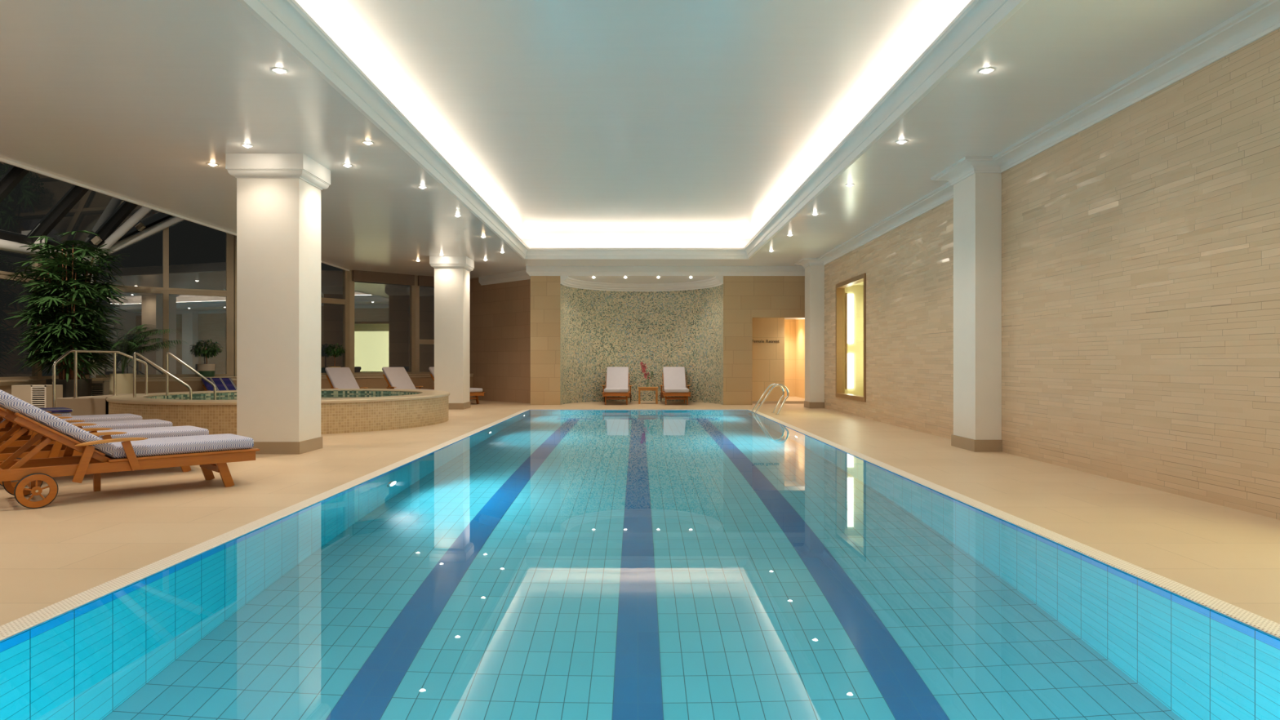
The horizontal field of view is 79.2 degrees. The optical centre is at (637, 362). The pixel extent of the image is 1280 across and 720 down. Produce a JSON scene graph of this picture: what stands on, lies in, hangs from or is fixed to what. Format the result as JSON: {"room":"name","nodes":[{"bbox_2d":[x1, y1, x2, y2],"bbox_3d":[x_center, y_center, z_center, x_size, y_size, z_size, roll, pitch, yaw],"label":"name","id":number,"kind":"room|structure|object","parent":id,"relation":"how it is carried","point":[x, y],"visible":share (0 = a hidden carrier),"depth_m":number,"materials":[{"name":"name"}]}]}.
{"room":"indoor swimming pool","nodes":[
{"label":"indoor swimming pool","id":0,"kind":"room"},
{"bbox_2d":[0,166,173,255],"bbox_3d":[-10.010,-3.484,9.100,4.220,2.377,24.200,0,0,0],"label":"glass roof","id":1,"kind":"structure","parent":0,"point":[15,175],"depth_m":15.23,"materials":[{"name":"black glass"}]},
{"bbox_2d":[90,235,102,244],"bbox_3d":[-11.620,-2.620,16.620,0.190,0.186,0.100,0,0,0],"label":"fitting","id":2,"kind":"object","parent":1,"relation":"attached to","point":[96,240],"visible":1,"depth_m":16.57,"materials":[{"name":"grey metal"}]},
{"bbox_2d":[134,222,145,231],"bbox_3d":[-11.150,-3.040,17.350,0.190,0.186,0.100,0,0,0],"label":"fitting","id":3,"kind":"object","parent":1,"relation":"attached to","point":[140,226],"visible":1,"depth_m":17.30,"materials":[{"name":"grey metal"}]},
{"bbox_2d":[470,277,530,403],"bbox_3d":[-3.969,-0.705,22.385,0.200,3.650,3.458,0,0,-44],"label":"wall","id":4,"kind":"structure","parent":0,"point":[500,313],"depth_m":22.17,"materials":[{"name":"brown tile"}]},
{"bbox_2d":[0,256,88,380],"bbox_3d":[-12.000,-0.983,7.000,0.130,2.635,20.000,0,0,0],"label":"window","id":5,"kind":"structure","parent":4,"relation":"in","point":[37,375],"depth_m":15.38,"materials":[{"name":"brown metal"}]},
{"bbox_2d":[0,157,349,271],"bbox_3d":[-7.755,-2.612,10.478,2.639,0.235,26.839,0,0,6],"label":"trim","id":6,"kind":"structure","parent":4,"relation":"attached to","point":[5,161],"depth_m":11.64,"materials":[{"name":"paint"}]},
{"bbox_2d":[0,376,472,399],"bbox_3d":[-10.931,0.772,10.990,5.624,0.695,27.750,0,0,14],"label":"sill","id":7,"kind":"structure","parent":4,"relation":"attached to","point":[427,383],"depth_m":17.91,"materials":[{"name":"paint"}]},
{"bbox_2d":[0,373,473,386],"bbox_3d":[-10.909,0.380,10.983,5.666,0.090,27.750,0,0,14],"label":"trim","id":8,"kind":"structure","parent":4,"relation":"attached to","point":[15,382],"depth_m":17.41,"materials":[{"name":"stone"}]},
{"bbox_2d":[0,206,183,377],"bbox_3d":[-11.000,-1.803,7.602,2.061,4.277,21.203,0,0,0],"label":"steel frame","id":9,"kind":"object","parent":8,"relation":"on","point":[5,245],"visible":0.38,"depth_m":16.81,"materials":[{"name":"paint"}]},
{"bbox_2d":[95,226,234,377],"bbox_3d":[-10.860,-1.897,17.810,2.840,4.465,0.130,0,0,-35],"label":"window","id":10,"kind":"structure","parent":8,"relation":"on","point":[165,290],"depth_m":18.08,"materials":[{"name":"brown wood"}]},
{"bbox_2d":[190,338,223,377],"bbox_3d":[-10.107,-0.106,18.111,0.732,0.882,0.628,0,0,0],"label":"ficus tree","id":11,"kind":"object","parent":8,"relation":"on","point":[206,370],"visible":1,"depth_m":18.01,"materials":[{"name":"green plant"}]},
{"bbox_2d":[323,342,345,367],"bbox_3d":[-8.088,-0.091,20.613,0.610,0.852,0.531,0,0,0],"label":"ficus tree","id":12,"kind":"object","parent":8,"relation":"on","point":[339,350],"visible":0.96,"depth_m":20.55,"materials":[{"name":"green plant"}]},
{"bbox_2d":[349,270,415,374],"bbox_3d":[-7.181,-1.097,21.844,1.959,2.865,0.205,0,0,-44],"label":"window","id":13,"kind":"structure","parent":8,"relation":"on","point":[354,275],"depth_m":21.74,"materials":[{"name":"brown metal"}]},
{"bbox_2d":[234,235,350,376],"bbox_3d":[-8.820,-1.897,19.910,0.130,4.465,3.146,0,0,35],"label":"window","id":14,"kind":"structure","parent":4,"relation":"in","point":[345,301],"depth_m":21.06,"materials":[{"name":"brown wood"}]},
{"bbox_2d":[415,275,434,373],"bbox_3d":[-5.751,-1.097,23.063,1.814,2.865,0.210,0,0,-37],"label":"window","id":15,"kind":"structure","parent":4,"relation":"in","point":[422,281],"depth_m":22.55,"materials":[{"name":"brown wood"}]},
{"bbox_2d":[478,270,530,285],"bbox_3d":[-3.761,-2.405,21.959,0.100,0.253,2.558,0,0,-44],"label":"trim","id":16,"kind":"structure","parent":4,"relation":"attached to","point":[517,275],"depth_m":21.94,"materials":[{"name":"paint"}]},
{"bbox_2d":[0,0,1260,278],"bbox_3d":[-1.315,-2.855,10.500,13.170,0.650,27.000,0,0,0],"label":"ceiling","id":17,"kind":"structure","parent":0,"point":[580,123],"depth_m":8.46,"materials":[{"name":"white paint"}]},
{"bbox_2d":[207,162,217,166],"bbox_3d":[-5.420,-2.517,9.870,0.124,0.027,0.124,0,0,0],"label":"recessed light","id":18,"kind":"object","parent":17,"relation":"in","point":[210,163],"visible":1,"depth_m":9.85,"materials":[{"name":"paint"}]},
{"bbox_2d":[241,143,253,147],"bbox_3d":[-4.550,-2.517,9.020,0.124,0.027,0.124,0,0,0],"label":"recessed light","id":19,"kind":"object","parent":17,"relation":"in","point":[246,145],"visible":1,"depth_m":9.00,"materials":[{"name":"paint"}]},
{"bbox_2d":[271,67,287,73],"bbox_3d":[-3.100,-2.517,6.700,0.124,0.027,0.124,0,0,0],"label":"recessed light","id":20,"kind":"object","parent":17,"relation":"in","point":[279,70],"visible":1,"depth_m":6.68,"materials":[{"name":"paint"}]},
{"bbox_2d":[342,164,352,167],"bbox_3d":[-3.720,-2.517,9.920,0.124,0.027,0.124,0,0,0],"label":"recessed light","id":21,"kind":"object","parent":17,"relation":"in","point":[344,165],"visible":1,"depth_m":9.90,"materials":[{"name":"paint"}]},
{"bbox_2d":[362,141,373,145],"bbox_3d":[-3.100,-2.517,8.900,0.124,0.027,0.124,0,0,0],"label":"recessed light","id":22,"kind":"object","parent":17,"relation":"in","point":[367,143],"visible":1,"depth_m":8.88,"materials":[{"name":"paint"}]},
{"bbox_2d":[236,0,1028,259],"bbox_3d":[-0.035,-2.643,8.625,5.510,0.254,20.490,0,0,0],"label":"trim","id":23,"kind":"structure","parent":17,"relation":"attached to","point":[286,20],"depth_m":7.97,"materials":[{"name":"paint"}]},
{"bbox_2d":[845,183,853,186],"bbox_3d":[3.020,-2.517,11.020,0.124,0.027,0.124,0,0,0],"label":"recessed light","id":24,"kind":"object","parent":17,"relation":"in","point":[847,184],"visible":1,"depth_m":11.00,"materials":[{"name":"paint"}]},
{"bbox_2d":[896,139,906,143],"bbox_3d":[3.020,-2.517,8.860,0.124,0.027,0.124,0,0,0],"label":"recessed light","id":25,"kind":"object","parent":17,"relation":"in","point":[902,141],"visible":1,"depth_m":8.84,"materials":[{"name":"glass"}]},
{"bbox_2d":[978,67,994,73],"bbox_3d":[3.020,-2.517,6.700,0.124,0.027,0.124,0,0,0],"label":"recessed light","id":26,"kind":"object","parent":17,"relation":"in","point":[986,70],"visible":1,"depth_m":6.68,"materials":[{"name":"glass"}]},
{"bbox_2d":[0,400,1279,626],"bbox_3d":[-3.565,1.270,11.100,17.670,0.300,28.200,0,0,0],"label":"floor","id":27,"kind":"structure","parent":0,"point":[86,539],"depth_m":5.95,"materials":[{"name":"tile"}]},
{"bbox_2d":[0,412,71,427],"bbox_3d":[-8.738,0.724,10.200,2.050,0.814,0.842,0,0,-45],"label":"sun lounger","id":28,"kind":"object","parent":27,"relation":"on","point":[64,414],"visible":0.02,"depth_m":10.59,"materials":[{"name":"brown wood"}]},
{"bbox_2d":[0,412,71,422],"bbox_3d":[-8.421,0.741,10.513,1.100,0.101,0.640,0,0,-45],"label":"seat cushion","id":29,"kind":"object","parent":28,"relation":"on","point":[65,414],"depth_m":10.61,"materials":[{"name":"fabric"}]},
{"bbox_2d":[40,407,73,413],"bbox_3d":[-8.364,0.665,10.569,0.980,0.046,0.660,0,0,-45],"label":"towel","id":30,"kind":"object","parent":28,"relation":"on","point":[55,410],"visible":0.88,"depth_m":10.61,"materials":[{"name":"blue fabric"}]},
{"bbox_2d":[11,384,62,408],"bbox_3d":[-10.935,0.765,14.088,0.630,0.710,0.424,0,0,0],"label":"vent box","id":31,"kind":"object","parent":27,"relation":"on","point":[40,396],"visible":0.58,"depth_m":13.90,"materials":[{"name":"white ceramic"}]},
{"bbox_2d":[0,230,128,397],"bbox_3d":[-10.926,-0.661,14.953,1.977,3.561,2.139,0,0,0],"label":"potted palm","id":32,"kind":"object","parent":27,"relation":"on","point":[70,302],"visible":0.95,"depth_m":14.67,"materials":[{"name":"plant"}]},
{"bbox_2d":[45,378,92,397],"bbox_3d":[-10.980,0.720,14.950,0.720,0.800,0.720,0,0,0],"label":"pot","id":33,"kind":"object","parent":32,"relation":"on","point":[84,385],"depth_m":14.72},
{"bbox_2d":[0,411,142,436],"bbox_3d":[-7.363,0.667,9.590,2.050,0.928,0.842,0,0,-45],"label":"sun lounger","id":34,"kind":"object","parent":27,"relation":"on","point":[111,417],"visible":0.05,"depth_m":9.77,"materials":[{"name":"brown wood"}]},
{"bbox_2d":[61,413,142,422],"bbox_3d":[-7.046,0.741,9.902,1.100,0.101,0.640,0,0,-45],"label":"seat cushion","id":35,"kind":"object","parent":34,"relation":"on","point":[111,417],"depth_m":9.85,"materials":[{"name":"fabric"}]},
{"bbox_2d":[0,416,172,446],"bbox_3d":[-6.359,0.667,8.572,2.050,0.928,0.842,0,0,-45],"label":"sun lounger","id":36,"kind":"object","parent":27,"relation":"on","point":[23,439],"visible":0.08,"depth_m":8.69,"materials":[{"name":"brown wood"}]},
{"bbox_2d":[71,418,172,429],"bbox_3d":[-6.042,0.741,8.884,1.100,0.101,0.640,0,0,-45],"label":"seat cushion","id":37,"kind":"object","parent":36,"relation":"on","point":[135,424],"depth_m":8.84,"materials":[{"name":"fabric"}]},
{"bbox_2d":[57,393,138,415],"bbox_3d":[-9.163,0.853,13.660,0.774,0.535,1.880,0,0,0],"label":"step platform","id":38,"kind":"object","parent":27,"relation":"on","point":[88,405],"visible":0.43,"depth_m":12.75,"materials":[{"name":"stone"}]},
{"bbox_2d":[52,349,147,407],"bbox_3d":[-9.219,0.454,13.169,0.334,1.332,1.960,0,0,7],"label":"handrail","id":39,"kind":"object","parent":27,"relation":"on","point":[75,351],"visible":0.96,"depth_m":12.78,"materials":[{"name":"metal"}]},
{"bbox_2d":[91,381,109,395],"bbox_3d":[-10.950,0.750,15.763,0.400,0.740,0.374,0,0,0],"label":"vent box","id":40,"kind":"object","parent":27,"relation":"on","point":[98,388],"visible":0.27,"depth_m":15.59,"materials":[{"name":"white ceramic"}]},
{"bbox_2d":[0,404,208,488],"bbox_3d":[-5.390,0.667,7.589,2.050,0.928,0.842,0,0,-45],"label":"sun lounger","id":41,"kind":"object","parent":27,"relation":"on","point":[57,449],"visible":0.16,"depth_m":7.52,"materials":[{"name":"brown wood"}]},
{"bbox_2d":[0,404,15,413],"bbox_3d":[-5.720,0.484,7.264,0.813,0.563,0.620,0,0,-45],"label":"cushion","id":42,"kind":"object","parent":41,"relation":"on","point":[2,409],"depth_m":6.90,"materials":[{"name":"fabric"}]},
{"bbox_2d":[86,425,208,439],"bbox_3d":[-5.073,0.741,7.901,1.100,0.101,0.640,0,0,-45],"label":"seat cushion","id":43,"kind":"object","parent":41,"relation":"on","point":[188,430],"depth_m":7.84,"materials":[{"name":"fabric"}]},
{"bbox_2d":[0,389,259,508],"bbox_3d":[-4.449,0.667,6.635,2.050,0.928,0.842,0,0,-45],"label":"sun lounger","id":44,"kind":"object","parent":27,"relation":"on","point":[211,452],"visible":1,"depth_m":6.35,"materials":[{"name":"brown wood"}]},
{"bbox_2d":[0,389,116,455],"bbox_3d":[-4.779,0.484,6.309,0.813,0.563,0.620,0,0,-45],"label":"cushion","id":45,"kind":"object","parent":44,"relation":"on","point":[30,416],"depth_m":6.09,"materials":[{"name":"fabric"}]},
{"bbox_2d":[102,433,253,457],"bbox_3d":[-4.132,0.741,6.947,1.100,0.101,0.640,0,0,-45],"label":"seat cushion","id":46,"kind":"object","parent":44,"relation":"on","point":[171,446],"depth_m":6.78,"materials":[{"name":"fabric"}]},
{"bbox_2d":[94,318,186,395],"bbox_3d":[-9.753,0.141,15.421,1.414,1.958,1.735,0,0,0],"label":"potted palm","id":47,"kind":"object","parent":27,"relation":"on","point":[124,381],"visible":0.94,"depth_m":15.21,"materials":[{"name":"plant"}]},
{"bbox_2d":[108,373,133,395],"bbox_3d":[-10.220,0.670,15.350,0.480,0.900,0.480,0,0,0],"label":"pot","id":48,"kind":"object","parent":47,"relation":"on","point":[124,381],"depth_m":15.18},
{"bbox_2d":[201,377,236,391],"bbox_3d":[-9.267,0.740,17.457,0.842,0.781,2.050,0,0,-43],"label":"sun lounger","id":49,"kind":"object","parent":27,"relation":"on","point":[221,384],"visible":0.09,"depth_m":17.81,"materials":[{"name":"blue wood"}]},
{"bbox_2d":[225,153,330,453],"bbox_3d":[-4.520,-0.706,9.790,0.940,3.651,0.840,0,0,0],"label":"column","id":50,"kind":"structure","parent":27,"relation":"on","point":[278,195],"depth_m":9.46,"materials":[{"name":"white paint"}]},
{"bbox_2d":[106,388,449,435],"bbox_3d":[-6.450,0.853,14.450,5.730,0.535,5.730,0,0,0],"label":"hot tub","id":51,"kind":"object","parent":27,"relation":"on","point":[414,408],"visible":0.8,"depth_m":12.44,"materials":[{"name":"beige tile"}]},
{"bbox_2d":[133,351,192,399],"bbox_3d":[-8.050,0.422,13.125,0.862,1.196,0.044,0,0,-25],"label":"handrail","id":52,"kind":"object","parent":51,"relation":"attached to","point":[135,353],"visible":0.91,"depth_m":13.01,"materials":[{"name":"metal"}]},
{"bbox_2d":[165,351,216,399],"bbox_3d":[-7.950,0.417,13.785,0.782,1.205,0.044,0,0,-27],"label":"handrail","id":53,"kind":"object","parent":51,"relation":"attached to","point":[167,353],"visible":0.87,"depth_m":13.67,"materials":[{"name":"metal"}]},
{"bbox_2d":[146,391,421,399],"bbox_3d":[-6.450,0.838,14.450,4.690,0.465,4.690,0,0,0],"label":"basin","id":54,"kind":"object","parent":51,"relation":"in","point":[202,393],"depth_m":15.52,"materials":[{"name":"green tile"}]},
{"bbox_2d":[172,394,399,399],"bbox_3d":[-6.450,0.685,14.450,4.688,0.001,4.688,0,0,0],"label":"water","id":55,"kind":"object","parent":51,"relation":"in","point":[322,396],"visible":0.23,"depth_m":15.31,"materials":[{"name":"teal liquid"}]},
{"bbox_2d":[324,367,368,388],"bbox_3d":[-7.100,0.627,19.115,0.842,1.008,2.050,0,0,-44],"label":"sun lounger","id":56,"kind":"object","parent":27,"relation":"on","point":[337,377],"visible":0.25,"depth_m":19.39,"materials":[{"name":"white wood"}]},
{"bbox_2d":[382,367,434,390],"bbox_3d":[-6.000,0.627,20.115,0.842,1.008,2.050,0,0,-44],"label":"sun lounger","id":57,"kind":"object","parent":27,"relation":"on","point":[397,378],"visible":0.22,"depth_m":20.35,"materials":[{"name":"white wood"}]},
{"bbox_2d":[382,367,415,389],"bbox_3d":[-6.293,0.447,20.418,0.620,0.648,0.753,0,0,-44],"label":"cushion","id":58,"kind":"object","parent":57,"relation":"on","point":[397,377],"depth_m":20.36,"materials":[{"name":"white fabric"}]},
{"bbox_2d":[406,388,434,390],"bbox_3d":[-5.691,0.741,19.795,0.640,0.101,1.100,0,0,-44],"label":"seat cushion","id":59,"kind":"object","parent":57,"relation":"on","point":[406,388],"depth_m":20.17,"materials":[{"name":"white fabric"}]},
{"bbox_2d":[429,256,474,409],"bbox_3d":[-4.515,-0.706,18.850,0.870,3.651,0.920,0,0,0],"label":"column","id":60,"kind":"structure","parent":27,"relation":"on","point":[451,273],"depth_m":18.48,"materials":[{"name":"white paint"}]},
{"bbox_2d":[428,366,484,404],"bbox_3d":[-5.060,0.627,21.215,0.842,1.008,2.050,0,0,-44],"label":"sun lounger","id":61,"kind":"object","parent":27,"relation":"on","point":[476,392],"visible":0.1,"depth_m":20.75,"materials":[{"name":"brown wood"}]},
{"bbox_2d":[428,366,434,377],"bbox_3d":[-5.353,0.447,21.518,0.620,0.648,0.753,0,0,-44],"label":"cushion","id":62,"kind":"object","parent":61,"relation":"on","point":[432,368],"depth_m":21.47,"materials":[{"name":"white fabric"}]},
{"bbox_2d":[470,387,482,392],"bbox_3d":[-4.751,0.741,20.895,0.640,0.101,1.100,0,0,-44],"label":"seat cushion","id":63,"kind":"object","parent":61,"relation":"on","point":[472,389],"depth_m":20.61,"materials":[{"name":"white fabric"}]},
{"bbox_2d":[601,366,632,404],"bbox_3d":[-0.570,0.627,21.295,0.842,1.008,2.050,0,0,0],"label":"sun lounger","id":64,"kind":"object","parent":27,"relation":"on","point":[617,378],"visible":1,"depth_m":21.49,"materials":[{"name":"white fabric"}]},
{"bbox_2d":[604,387,628,392],"bbox_3d":[-0.570,0.741,20.850,0.640,0.101,1.100,0,0,0],"label":"seat cushion","id":65,"kind":"object","parent":64,"relation":"on","point":[607,389],"depth_m":20.31,"materials":[{"name":"white fabric"}]},
{"bbox_2d":[605,366,628,387],"bbox_3d":[-0.570,0.447,21.717,0.620,0.648,0.753,0,0,0],"label":"cushion","id":66,"kind":"object","parent":64,"relation":"on","point":[615,376],"depth_m":21.69,"materials":[{"name":"white fabric"}]},
{"bbox_2d":[0,409,1279,643],"bbox_3d":[0.020,1.905,9.185,5.420,1.630,17.880,0,0,0],"label":"swimming pool","id":67,"kind":"object","parent":27,"relation":"in","point":[9,630],"visible":0.08,"depth_m":4.37,"materials":[{"name":"tile"}]},
{"bbox_2d":[0,409,1279,719],"bbox_3d":[0.020,1.100,9.185,5.040,0.001,17.500,0,0,0],"label":"pool water","id":68,"kind":"object","parent":67,"relation":"in","point":[532,564],"visible":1,"depth_m":3.47,"materials":[{"name":"blue liquid"}]},
{"bbox_2d":[751,383,789,414],"bbox_3d":[2.840,1.240,16.870,0.821,1.560,0.600,0,0,0],"label":"pool ladder","id":69,"kind":"object","parent":67,"relation":"attached to","point":[781,386],"visible":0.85,"depth_m":16.62,"materials":[{"name":"metal"}]},
{"bbox_2d":[637,386,658,404],"bbox_3d":[0.280,0.895,21.100,0.560,0.450,0.440,0,0,0],"label":"side table","id":70,"kind":"object","parent":27,"relation":"on","point":[640,388],"visible":1,"depth_m":20.90,"materials":[{"name":"brown wood"}]},
{"bbox_2d":[640,362,654,386],"bbox_3d":[0.266,0.322,21.106,0.433,0.689,0.190,0,0,0],"label":"flowers","id":71,"kind":"object","parent":70,"relation":"on","point":[641,363],"visible":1,"depth_m":21.09,"materials":[{"name":"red plant"}]},
{"bbox_2d":[659,366,690,404],"bbox_3d":[1.030,0.627,21.295,0.842,1.008,2.050,0,0,0],"label":"sun lounger","id":72,"kind":"object","parent":27,"relation":"on","point":[674,381],"visible":0.99,"depth_m":21.49,"materials":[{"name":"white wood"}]},
{"bbox_2d":[662,366,686,387],"bbox_3d":[1.030,0.447,21.717,0.620,0.648,0.753,0,0,0],"label":"cushion","id":73,"kind":"object","parent":72,"relation":"on","point":[673,376],"depth_m":21.68,"materials":[{"name":"white fabric"}]},
{"bbox_2d":[663,387,688,392],"bbox_3d":[1.030,0.741,20.850,0.640,0.101,1.100,0,0,0],"label":"seat cushion","id":74,"kind":"object","parent":72,"relation":"on","point":[665,389],"depth_m":20.31,"materials":[{"name":"white fabric"}]},
{"bbox_2d":[804,265,824,408],"bbox_3d":[4.384,-0.705,19.250,0.368,3.650,0.640,0,0,0],"label":"column","id":75,"kind":"object","parent":27,"relation":"on","point":[814,274],"visible":0.82,"depth_m":18.95,"materials":[{"name":"white paint"}]},
{"bbox_2d":[951,173,1002,452],"bbox_3d":[4.394,-0.705,10.060,0.348,3.650,0.720,0,0,0],"label":"column","id":76,"kind":"object","parent":27,"relation":"on","point":[977,198],"visible":0.86,"depth_m":9.72,"materials":[{"name":"white paint"}]},
{"bbox_2d":[568,275,715,284],"bbox_3d":[0.107,-2.280,21.500,4.295,0.001,2.200,0,0,0],"label":"ceiling","id":77,"kind":"structure","parent":0,"point":[611,279],"depth_m":21.08,"materials":[{"name":"white paint"}]},
{"bbox_2d":[530,275,804,404],"bbox_3d":[1.035,-0.705,20.750,7.730,3.650,0.700,0,0,0],"label":"wall","id":78,"kind":"structure","parent":0,"point":[745,298],"depth_m":20.40,"materials":[{"name":"beige tile"}]},
{"bbox_2d":[560,284,723,404],"bbox_3d":[0.107,-0.605,21.550,4.495,3.450,2.300,0,0,0],"label":"wall niche","id":79,"kind":"object","parent":78,"relation":"in","point":[599,330],"visible":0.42,"depth_m":22.13,"materials":[{"name":"green tile"}]},
{"bbox_2d":[560,275,723,291],"bbox_3d":[0.107,-2.176,21.497,4.295,0.212,2.206,0,0,0],"label":"trim","id":80,"kind":"structure","parent":78,"relation":"attached to","point":[566,281],"depth_m":22.05,"materials":[{"name":"paint"}]},
{"bbox_2d":[525,266,804,276],"bbox_3d":[0.820,-2.405,20.700,7.500,0.253,0.800,0,0,0],"label":"trim","id":81,"kind":"structure","parent":78,"relation":"attached to","point":[531,270],"depth_m":20.30,"materials":[{"name":"paint"}]},
{"bbox_2d":[752,317,804,400],"bbox_3d":[4.032,-0.230,22.276,2.117,2.700,3.594,0,0,4],"label":"wall","id":82,"kind":"structure","parent":0,"point":[783,362],"depth_m":21.10,"materials":[{"name":"beige tile"}]},
{"bbox_2d":[752,339,779,342],"bbox_3d":[3.487,-0.580,21.095,0.746,0.082,0.008,0,0,0],"label":"sign","id":83,"kind":"object","parent":82,"relation":"attached to","point":[753,340],"depth_m":21.09,"materials":[{"name":"black metal"}]},
{"bbox_2d":[752,396,804,404],"bbox_3d":[3.960,1.085,22.470,1.880,0.070,2.860,0,0,0],"label":"floor","id":84,"kind":"structure","parent":82,"relation":"attached to","point":[790,400],"depth_m":21.04,"materials":[{"name":"tile"}]},
{"bbox_2d":[784,317,804,319],"bbox_3d":[4.050,-1.380,22.260,2.300,0.400,3.480,0,0,0],"label":"ceiling","id":85,"kind":"structure","parent":0,"point":[784,317],"depth_m":21.10,"materials":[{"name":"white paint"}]},
{"bbox_2d":[824,28,1279,519],"bbox_3d":[4.695,-0.705,8.710,0.250,3.650,23.420,0,0,0],"label":"wall","id":86,"kind":"structure","parent":0,"point":[1140,248],"depth_m":7.13,"materials":[{"name":"stone"}]},
{"bbox_2d":[835,273,866,401],"bbox_3d":[4.957,-0.500,16.640,0.825,2.640,2.340,0,0,0],"label":"window","id":87,"kind":"structure","parent":86,"relation":"in","point":[851,294],"depth_m":17.72,"materials":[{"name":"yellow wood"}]},
{"bbox_2d":[794,0,1279,268],"bbox_3d":[4.285,-2.456,8.700,0.570,0.152,23.400,0,0,0],"label":"trim","id":88,"kind":"structure","parent":86,"relation":"attached to","point":[1262,18],"depth_m":7.43,"materials":[{"name":"paint"}]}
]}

